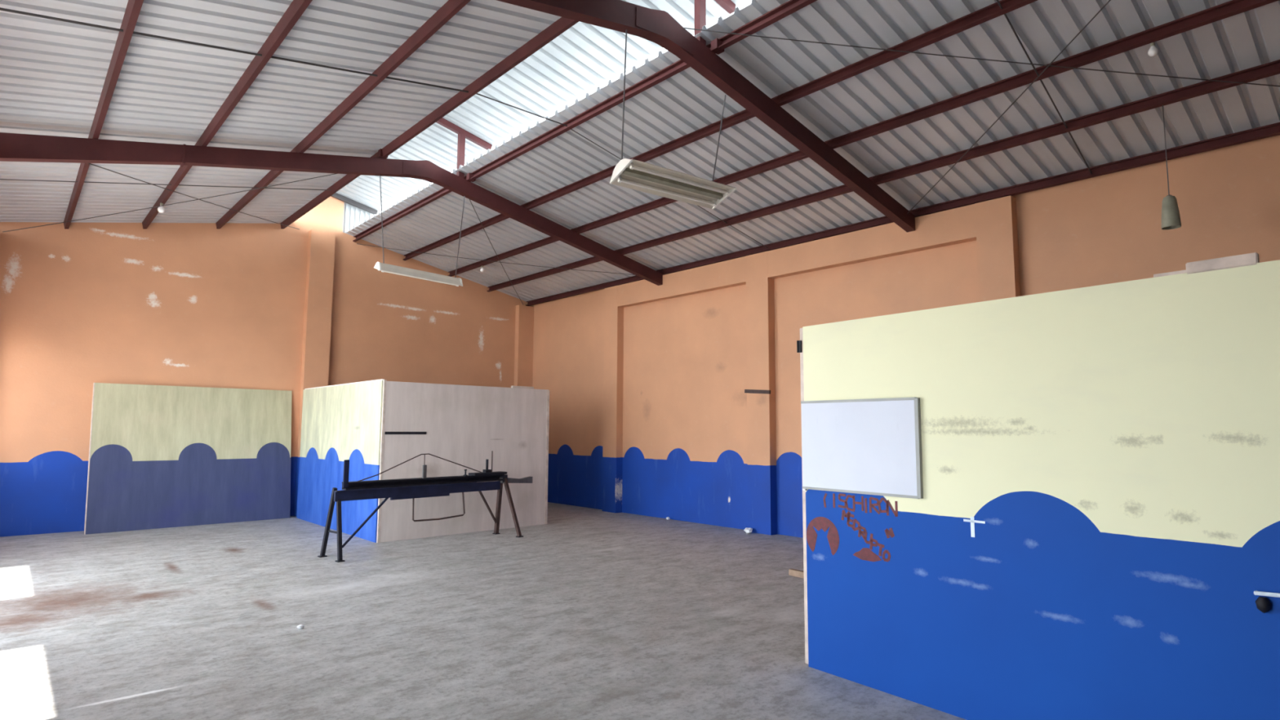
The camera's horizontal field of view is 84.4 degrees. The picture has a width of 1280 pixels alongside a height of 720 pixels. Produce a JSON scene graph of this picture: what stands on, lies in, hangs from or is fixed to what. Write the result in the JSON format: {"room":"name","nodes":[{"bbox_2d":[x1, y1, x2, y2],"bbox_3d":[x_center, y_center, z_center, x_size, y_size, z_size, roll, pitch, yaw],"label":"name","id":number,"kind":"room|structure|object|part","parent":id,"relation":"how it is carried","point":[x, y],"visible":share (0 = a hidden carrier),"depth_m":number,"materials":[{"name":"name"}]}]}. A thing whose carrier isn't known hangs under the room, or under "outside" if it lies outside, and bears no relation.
{"room":"empty warehouse","nodes":[
{"label":"empty warehouse","id":0,"kind":"room"},
{"bbox_2d":[0,196,533,537],"bbox_3d":[-5.774,-0.172,12.470,9.290,5.720,0.350,5,-8,-42],"label":"wall","id":1,"kind":"structure","parent":0,"point":[234,305],"depth_m":11.35,"materials":[{"name":"orange paint"}]},
{"bbox_2d":[2,173,335,232],"bbox_3d":[-6.108,-2.140,9.438,5.462,0.712,0.010,0,-6,8],"label":"wire","id":2,"kind":"object","parent":1,"relation":"attached to","point":[331,174],"visible":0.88,"depth_m":9.45,"materials":[{"name":"black metal"}]},
{"bbox_2d":[330,192,377,214],"bbox_3d":[-5.320,-2.908,12.993,0.977,0.285,0.060,5,-8,-42],"label":"support","id":3,"kind":"object","parent":1,"relation":"attached to","point":[335,195],"visible":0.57,"depth_m":13.01,"materials":[{"name":"metal"}]},
{"bbox_2d":[342,201,373,232],"bbox_3d":[-5.251,-2.548,13.202,0.630,0.809,0.017,5,-8,-42],"label":"window","id":4,"kind":"structure","parent":1,"relation":"attached to","point":[353,215],"depth_m":13.13,"materials":[{"name":"white plastic"}]},
{"bbox_2d":[0,0,560,223],"bbox_3d":[-4.435,-2.480,7.320,4.220,0.879,10.070,5,-8,-42],"label":"ceiling","id":5,"kind":"structure","parent":0,"point":[53,73],"depth_m":6.50,"materials":[{"name":"metal"}]},
{"bbox_2d":[0,502,966,719],"bbox_3d":[0.137,2.167,5.663,9.370,0.200,18.110,5,-8,-42],"label":"floor","id":6,"kind":"structure","parent":0,"point":[588,614],"depth_m":5.34,"materials":[{"name":"concrete"}]},
{"bbox_2d":[84,382,292,534],"bbox_3d":[-6.870,1.482,10.988,0.252,2.130,2.727,-5,-8,44],"label":"panel","id":7,"kind":"object","parent":6,"relation":"on","point":[161,456],"visible":1,"depth_m":10.85,"materials":[{"name":"paint"}]},
{"bbox_2d":[297,624,303,628],"bbox_3d":[-2.547,1.999,5.291,0.047,0.030,0.045,5,-8,-42],"label":"paper scrap","id":8,"kind":"object","parent":6,"relation":"on","point":[300,626],"visible":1,"depth_m":5.28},
{"bbox_2d":[296,378,384,542],"bbox_3d":[-4.571,1.446,10.641,0.062,2.155,3.364,5,-8,-42],"label":"wall","id":9,"kind":"structure","parent":6,"relation":"on","point":[340,423],"depth_m":10.48,"materials":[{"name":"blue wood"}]},
{"bbox_2d":[317,450,532,562],"bbox_3d":[-2.566,1.805,9.242,0.540,1.190,3.010,-5,-8,41],"label":"bench","id":10,"kind":"object","parent":6,"relation":"on","point":[424,486],"visible":1,"depth_m":8.95,"materials":[{"name":"paint"}]},
{"bbox_3d":[-3.632,1.889,8.235,0.223,0.798,0.046,-3,-7,32],"label":"leg","id":11,"kind":"part","parent":10,"relation":"part of","materials":[{"name":"paint"}]},
{"bbox_3d":[-3.436,1.894,8.063,0.047,0.759,0.233,5,-7,-37],"label":"leg","id":12,"kind":"part","parent":10,"relation":"part of","materials":[{"name":"paint"}]},
{"bbox_3d":[-2.770,1.370,9.126,0.014,0.320,1.824,-5,-7,41],"label":"truss rod","id":13,"kind":"part","parent":10,"relation":"part of","materials":[{"name":"brown metal"}]},
{"bbox_3d":[-2.590,1.896,9.123,0.032,0.337,0.777,-5,-7,41],"label":"pull handle","id":14,"kind":"part","parent":10,"relation":"part of","materials":[{"name":"brown metal"}]},
{"bbox_3d":[-2.112,1.579,9.814,0.150,0.033,0.550,-5,-7,41],"label":"clamp plate","id":15,"kind":"part","parent":10,"relation":"part of","materials":[{"name":"paint"}]},
{"bbox_3d":[-2.072,1.424,9.882,0.015,0.300,0.015,-2,-6,19],"label":"clamp handle","id":16,"kind":"part","parent":10,"relation":"part of","materials":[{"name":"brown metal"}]},
{"bbox_3d":[-2.019,2.080,10.075,0.065,0.801,0.229,3,-6,-27],"label":"leg","id":17,"kind":"part","parent":10,"relation":"part of","materials":[{"name":"brown metal"}]},
{"bbox_3d":[-1.799,2.067,9.924,0.319,0.805,0.053,-2,-6,23],"label":"leg","id":18,"kind":"part","parent":10,"relation":"part of","materials":[{"name":"brown metal"}]},
{"bbox_3d":[-1.791,1.739,10.210,0.070,0.110,0.550,-5,-7,41],"label":"lever arm","id":19,"kind":"part","parent":10,"relation":"part of","materials":[{"name":"grey metal"}]},
{"bbox_2d":[376,379,549,542],"bbox_3d":[-2.473,1.425,10.351,2.765,2.165,0.070,6,-8,-44],"label":"wall","id":20,"kind":"structure","parent":6,"relation":"on","point":[461,424],"depth_m":10.21,"materials":[{"name":"brown wood"}]},
{"bbox_2d":[743,527,752,533],"bbox_3d":[1.587,2.490,10.302,0.126,0.082,0.124,5,-8,-42],"label":"paper scrap","id":21,"kind":"object","parent":6,"relation":"on","point":[746,530],"visible":1,"depth_m":10.27,"materials":[{"name":"white paper"}]},
{"bbox_2d":[788,252,1279,719],"bbox_3d":[2.491,0.749,3.559,1.014,2.235,3.800,5,-7,-37],"label":"wall","id":22,"kind":"structure","parent":6,"relation":"on","point":[1094,532],"depth_m":3.37,"materials":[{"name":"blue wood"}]},
{"bbox_3d":[1.096,0.868,4.642,0.042,2.175,0.040,5,-7,-37],"label":"post","id":23,"kind":"part","parent":22,"relation":"part of","materials":[{"name":"white wood"}]},
{"bbox_2d":[800,397,923,498],"bbox_3d":[1.325,0.531,4.309,0.026,0.580,0.840,5,-7,-37],"label":"whiteboard","id":24,"kind":"object","parent":22,"relation":"attached to","point":[872,446],"visible":1,"depth_m":4.26,"materials":[{"name":"white plastic"}]},
{"bbox_2d":[336,0,751,213],"bbox_3d":[-2.125,-3.300,9.479,1.070,0.274,10.070,5,-8,-42],"label":"skylight","id":25,"kind":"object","parent":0,"point":[583,58],"depth_m":8.73,"materials":[{"name":"white plastic"}]},
{"bbox_2d":[345,0,1279,301],"bbox_3d":[1.959,-2.437,7.695,4.900,1.017,18.050,5,-8,-42],"label":"ceiling","id":26,"kind":"structure","parent":0,"point":[685,103],"depth_m":7.24,"materials":[{"name":"metal"}]},
{"bbox_2d":[530,134,1279,537],"bbox_3d":[3.411,0.265,8.893,0.310,4.255,17.860,5,-8,-42],"label":"wall","id":27,"kind":"structure","parent":0,"point":[651,414],"depth_m":10.35,"materials":[{"name":"orange paint"}]},
{"bbox_2d":[0,132,662,285],"bbox_3d":[-2.907,-2.090,9.339,8.830,1.157,0.195,5,-8,-42],"label":"rafter","id":28,"kind":"object","parent":27,"relation":"attached to","point":[14,147],"visible":0.96,"depth_m":8.23,"materials":[{"name":"red metal"}]},
{"bbox_3d":[-4.912,-2.200,7.585,0.020,0.209,0.130,5,-8,-42],"label":"splice plate","id":29,"kind":"part","parent":28,"relation":"part of","materials":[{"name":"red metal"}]},
{"bbox_2d":[373,174,465,286],"bbox_3d":[-2.902,-1.674,9.382,1.200,1.303,0.251,5,-7,-40],"label":"tube light","id":30,"kind":"object","parent":28,"relation":"hanging from","point":[382,267],"visible":1,"depth_m":9.22,"materials":[{"name":"white metal"}]},
{"bbox_3d":[-2.870,-2.528,9.457,0.680,0.262,0.124,5,-8,-42],"label":"ridge plate","id":31,"kind":"part","parent":28,"relation":"part of","materials":[{"name":"red metal"}]},
{"bbox_2d":[435,117,492,178],"bbox_3d":[-2.516,-2.911,9.853,0.977,0.864,0.070,5,-8,-42],"label":"support","id":32,"kind":"object","parent":28,"relation":"attached to","point":[463,134],"visible":0.71,"depth_m":9.84,"materials":[{"name":"red metal"}]},
{"bbox_3d":[-2.502,-2.834,9.858,0.080,0.712,0.070,5,-8,-42],"label":"post","id":33,"kind":"part","parent":32,"relation":"part of","materials":[{"name":"red metal"}]},
{"bbox_2d":[356,243,634,275],"bbox_3d":[-2.501,-1.798,12.624,5.457,0.721,0.010,0,-6,7],"label":"wire","id":34,"kind":"object","parent":28,"relation":"attached to","point":[357,243],"visible":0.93,"depth_m":12.62,"materials":[{"name":"black metal"}]},
{"bbox_2d":[496,0,915,232],"bbox_3d":[0.145,-2.406,5.953,8.830,1.157,0.195,5,-8,-42],"label":"rafter","id":35,"kind":"object","parent":27,"relation":"attached to","point":[659,27],"visible":0.97,"depth_m":6.47,"materials":[{"name":"red metal"}]},
{"bbox_2d":[63,0,143,229],"bbox_3d":[-2.459,-2.567,3.732,0.064,0.107,17.660,5,-8,-42],"label":"beam","id":36,"kind":"structure","parent":35,"relation":"on","point":[133,8],"depth_m":5.95,"materials":[{"name":"red metal"}]},
{"bbox_2d":[88,163,299,229],"bbox_3d":[-5.957,-2.200,9.539,0.012,0.723,5.532,0,-6,0],"label":"wire","id":37,"kind":"object","parent":36,"relation":"attached to","point":[88,163],"visible":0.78,"depth_m":9.20,"materials":[{"name":"black metal"}]},
{"bbox_2d":[142,0,312,229],"bbox_3d":[-1.766,-2.685,4.367,0.064,0.107,17.660,5,-8,-42],"label":"beam","id":38,"kind":"structure","parent":35,"relation":"on","point":[296,8],"depth_m":6.34,"materials":[{"name":"red metal"}]},
{"bbox_2d":[157,203,164,213],"bbox_3d":[-6.539,-2.077,9.643,0.090,0.140,0.089,5,-8,-42],"label":"light bulb","id":39,"kind":"object","parent":38,"relation":"hanging from","point":[160,209],"visible":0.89,"depth_m":9.62,"materials":[{"name":"white glass"}]},
{"bbox_2d":[215,0,471,229],"bbox_3d":[-1.032,-2.811,5.041,0.064,0.107,17.660,5,-8,-42],"label":"beam","id":40,"kind":"structure","parent":35,"relation":"on","point":[451,7],"depth_m":6.77,"materials":[{"name":"red metal"}]},
{"bbox_2d":[280,17,578,228],"bbox_3d":[-0.312,-2.933,5.701,0.064,0.107,17.660,5,-8,-42],"label":"beam","id":41,"kind":"structure","parent":35,"relation":"on","point":[562,24],"depth_m":7.43,"materials":[{"name":"red metal"}]},
{"bbox_2d":[0,178,331,190],"bbox_3d":[-5.922,-2.248,9.075,3.772,0.757,0.012,5,-7,-41],"label":"rod","id":42,"kind":"object","parent":41,"relation":"attached to","point":[0,179],"visible":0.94,"depth_m":8.89,"materials":[{"name":"metal"}]},
{"bbox_2d":[0,7,468,92],"bbox_3d":[-3.083,-2.542,5.926,0.018,0.762,3.781,-5,-8,44],"label":"rod","id":43,"kind":"object","parent":41,"relation":"attached to","point":[1,8],"visible":0.94,"depth_m":5.57,"materials":[{"name":"metal"}]},
{"bbox_2d":[352,0,817,242],"bbox_3d":[0.610,-2.847,6.524,0.064,0.107,17.660,5,-8,-42],"label":"beam","id":44,"kind":"structure","parent":35,"relation":"on","point":[790,6],"depth_m":7.55,"materials":[{"name":"red metal"}]},
{"bbox_2d":[469,199,523,304],"bbox_3d":[-2.515,-1.839,12.614,0.012,0.751,5.484,0,-6,0],"label":"wire","id":45,"kind":"object","parent":44,"relation":"attached to","point":[469,199],"visible":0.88,"depth_m":12.05,"materials":[{"name":"black metal"}]},
{"bbox_2d":[476,93,567,126],"bbox_3d":[-1.300,-2.740,7.721,1.240,0.012,0.014,5,-8,-42],"label":"rod","id":46,"kind":"object","parent":44,"relation":"attached to","point":[477,93],"visible":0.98,"depth_m":7.71,"materials":[{"name":"metal"}]},
{"bbox_2d":[570,128,768,248],"bbox_3d":[0.545,-2.182,9.366,3.772,0.755,0.010,5,-8,-42],"label":"rod","id":47,"kind":"object","parent":44,"relation":"attached to","point":[571,129],"visible":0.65,"depth_m":9.61,"materials":[{"name":"metal"}]},
{"bbox_2d":[995,0,1092,173],"bbox_3d":[3.457,-2.484,6.135,0.014,0.758,3.782,-5,-8,44],"label":"rod","id":48,"kind":"object","parent":44,"relation":"attached to","point":[997,1],"visible":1,"depth_m":6.23,"materials":[{"name":"metal"}]},
{"bbox_3d":[0.182,-2.844,6.071,0.680,0.262,0.124,5,-8,-42],"label":"ridge plate","id":49,"kind":"part","parent":35,"relation":"part of","materials":[{"name":"red metal"}]},
{"bbox_2d":[609,29,737,209],"bbox_3d":[0.289,-2.057,6.201,1.244,1.188,0.342,4,-7,-36],"label":"tube light","id":50,"kind":"object","parent":35,"relation":"hanging from","point":[633,174],"visible":1,"depth_m":6.14,"materials":[{"name":"white metal"}]},
{"bbox_2d":[693,0,735,45],"bbox_3d":[0.537,-3.227,6.466,0.977,0.864,0.070,5,-8,-42],"label":"support","id":51,"kind":"object","parent":35,"relation":"attached to","point":[700,6],"visible":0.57,"depth_m":6.46,"materials":[{"name":"red metal"}]},
{"bbox_3d":[0.551,-3.150,6.472,0.080,0.712,0.070,5,-8,-42],"label":"post","id":52,"kind":"part","parent":51,"relation":"part of","materials":[{"name":"red metal"}]},
{"bbox_2d":[402,0,1037,260],"bbox_3d":[1.327,-2.590,7.147,0.064,0.107,17.660,5,-8,-42],"label":"beam","id":53,"kind":"structure","parent":35,"relation":"on","point":[993,11],"depth_m":6.85,"materials":[{"name":"red metal"}]},
{"bbox_2d":[448,0,1279,276],"bbox_3d":[2.022,-2.340,7.750,0.064,0.107,17.660,5,-8,-42],"label":"beam","id":54,"kind":"structure","parent":35,"relation":"on","point":[1233,7],"depth_m":6.56,"materials":[{"name":"red metal"}]},
{"bbox_2d":[1147,42,1158,57],"bbox_3d":[4.004,-2.423,5.509,0.070,0.108,0.069,5,-8,-42],"label":"light bulb","id":55,"kind":"object","parent":54,"relation":"hanging from","point":[1153,51],"visible":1,"depth_m":5.49,"materials":[{"name":"white glass"}]},
{"bbox_2d":[486,59,1279,292],"bbox_3d":[2.698,-2.097,8.337,0.064,0.107,17.660,5,-8,-42],"label":"beam","id":56,"kind":"structure","parent":35,"relation":"on","point":[1271,68],"depth_m":7.35,"materials":[{"name":"red metal"}]},
{"bbox_2d":[1160,105,1181,230],"bbox_3d":[4.602,-1.700,6.163,0.140,1.115,0.140,5,-8,-42],"label":"pendant lamp","id":57,"kind":"object","parent":56,"relation":"hanging from","point":[1171,218],"visible":1,"depth_m":6.09,"materials":[{"name":"grey metal"}]},
{"bbox_3d":[4.599,-1.284,6.122,0.140,0.280,0.140,5,-8,-42],"label":"lamp shade","id":58,"kind":"part","parent":57,"relation":"part of","materials":[{"name":"grey ceramic"}]},
{"bbox_2d":[525,122,1279,306],"bbox_3d":[3.412,-1.841,8.956,0.064,0.107,17.660,5,-8,-42],"label":"beam","id":59,"kind":"structure","parent":35,"relation":"attached to","point":[1272,130],"depth_m":8.12,"materials":[{"name":"red metal"}]},
{"bbox_2d":[683,27,1279,86],"bbox_3d":[3.296,-2.502,5.904,6.084,0.859,0.009,0,-6,4],"label":"wire","id":60,"kind":"object","parent":35,"relation":"attached to","point":[683,28],"visible":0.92,"depth_m":5.93,"materials":[{"name":"black metal"}]},
{"bbox_2d":[906,0,1111,213],"bbox_3d":[3.379,-2.429,6.006,0.010,0.755,5.833,0,-6,-2],"label":"wire","id":61,"kind":"object","parent":35,"relation":"attached to","point":[1100,11],"visible":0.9,"depth_m":6.23,"materials":[{"name":"black metal"}]},
{"bbox_2d":[744,389,770,394],"bbox_3d":[1.744,0.469,10.476,0.040,0.085,0.464,5,-8,-42],"label":"bracket","id":62,"kind":"object","parent":27,"relation":"attached to","point":[747,391],"visible":1,"depth_m":10.46,"materials":[{"name":"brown metal"}]},
{"bbox_3d":[1.713,-3.131,0.871,4.710,0.976,8.170,5,-8,-42],"label":"ceiling","id":63,"kind":"structure","parent":0,"visible":0},
{"bbox_2d":[809,4,829,23],"bbox_3d":[0.854,-3.353,5.372,2.040,0.843,0.004,5,-8,-42],"label":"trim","id":64,"kind":"structure","parent":63,"relation":"attached to","point":[811,5],"depth_m":5.90,"materials":[{"name":"metal"}]}
]}

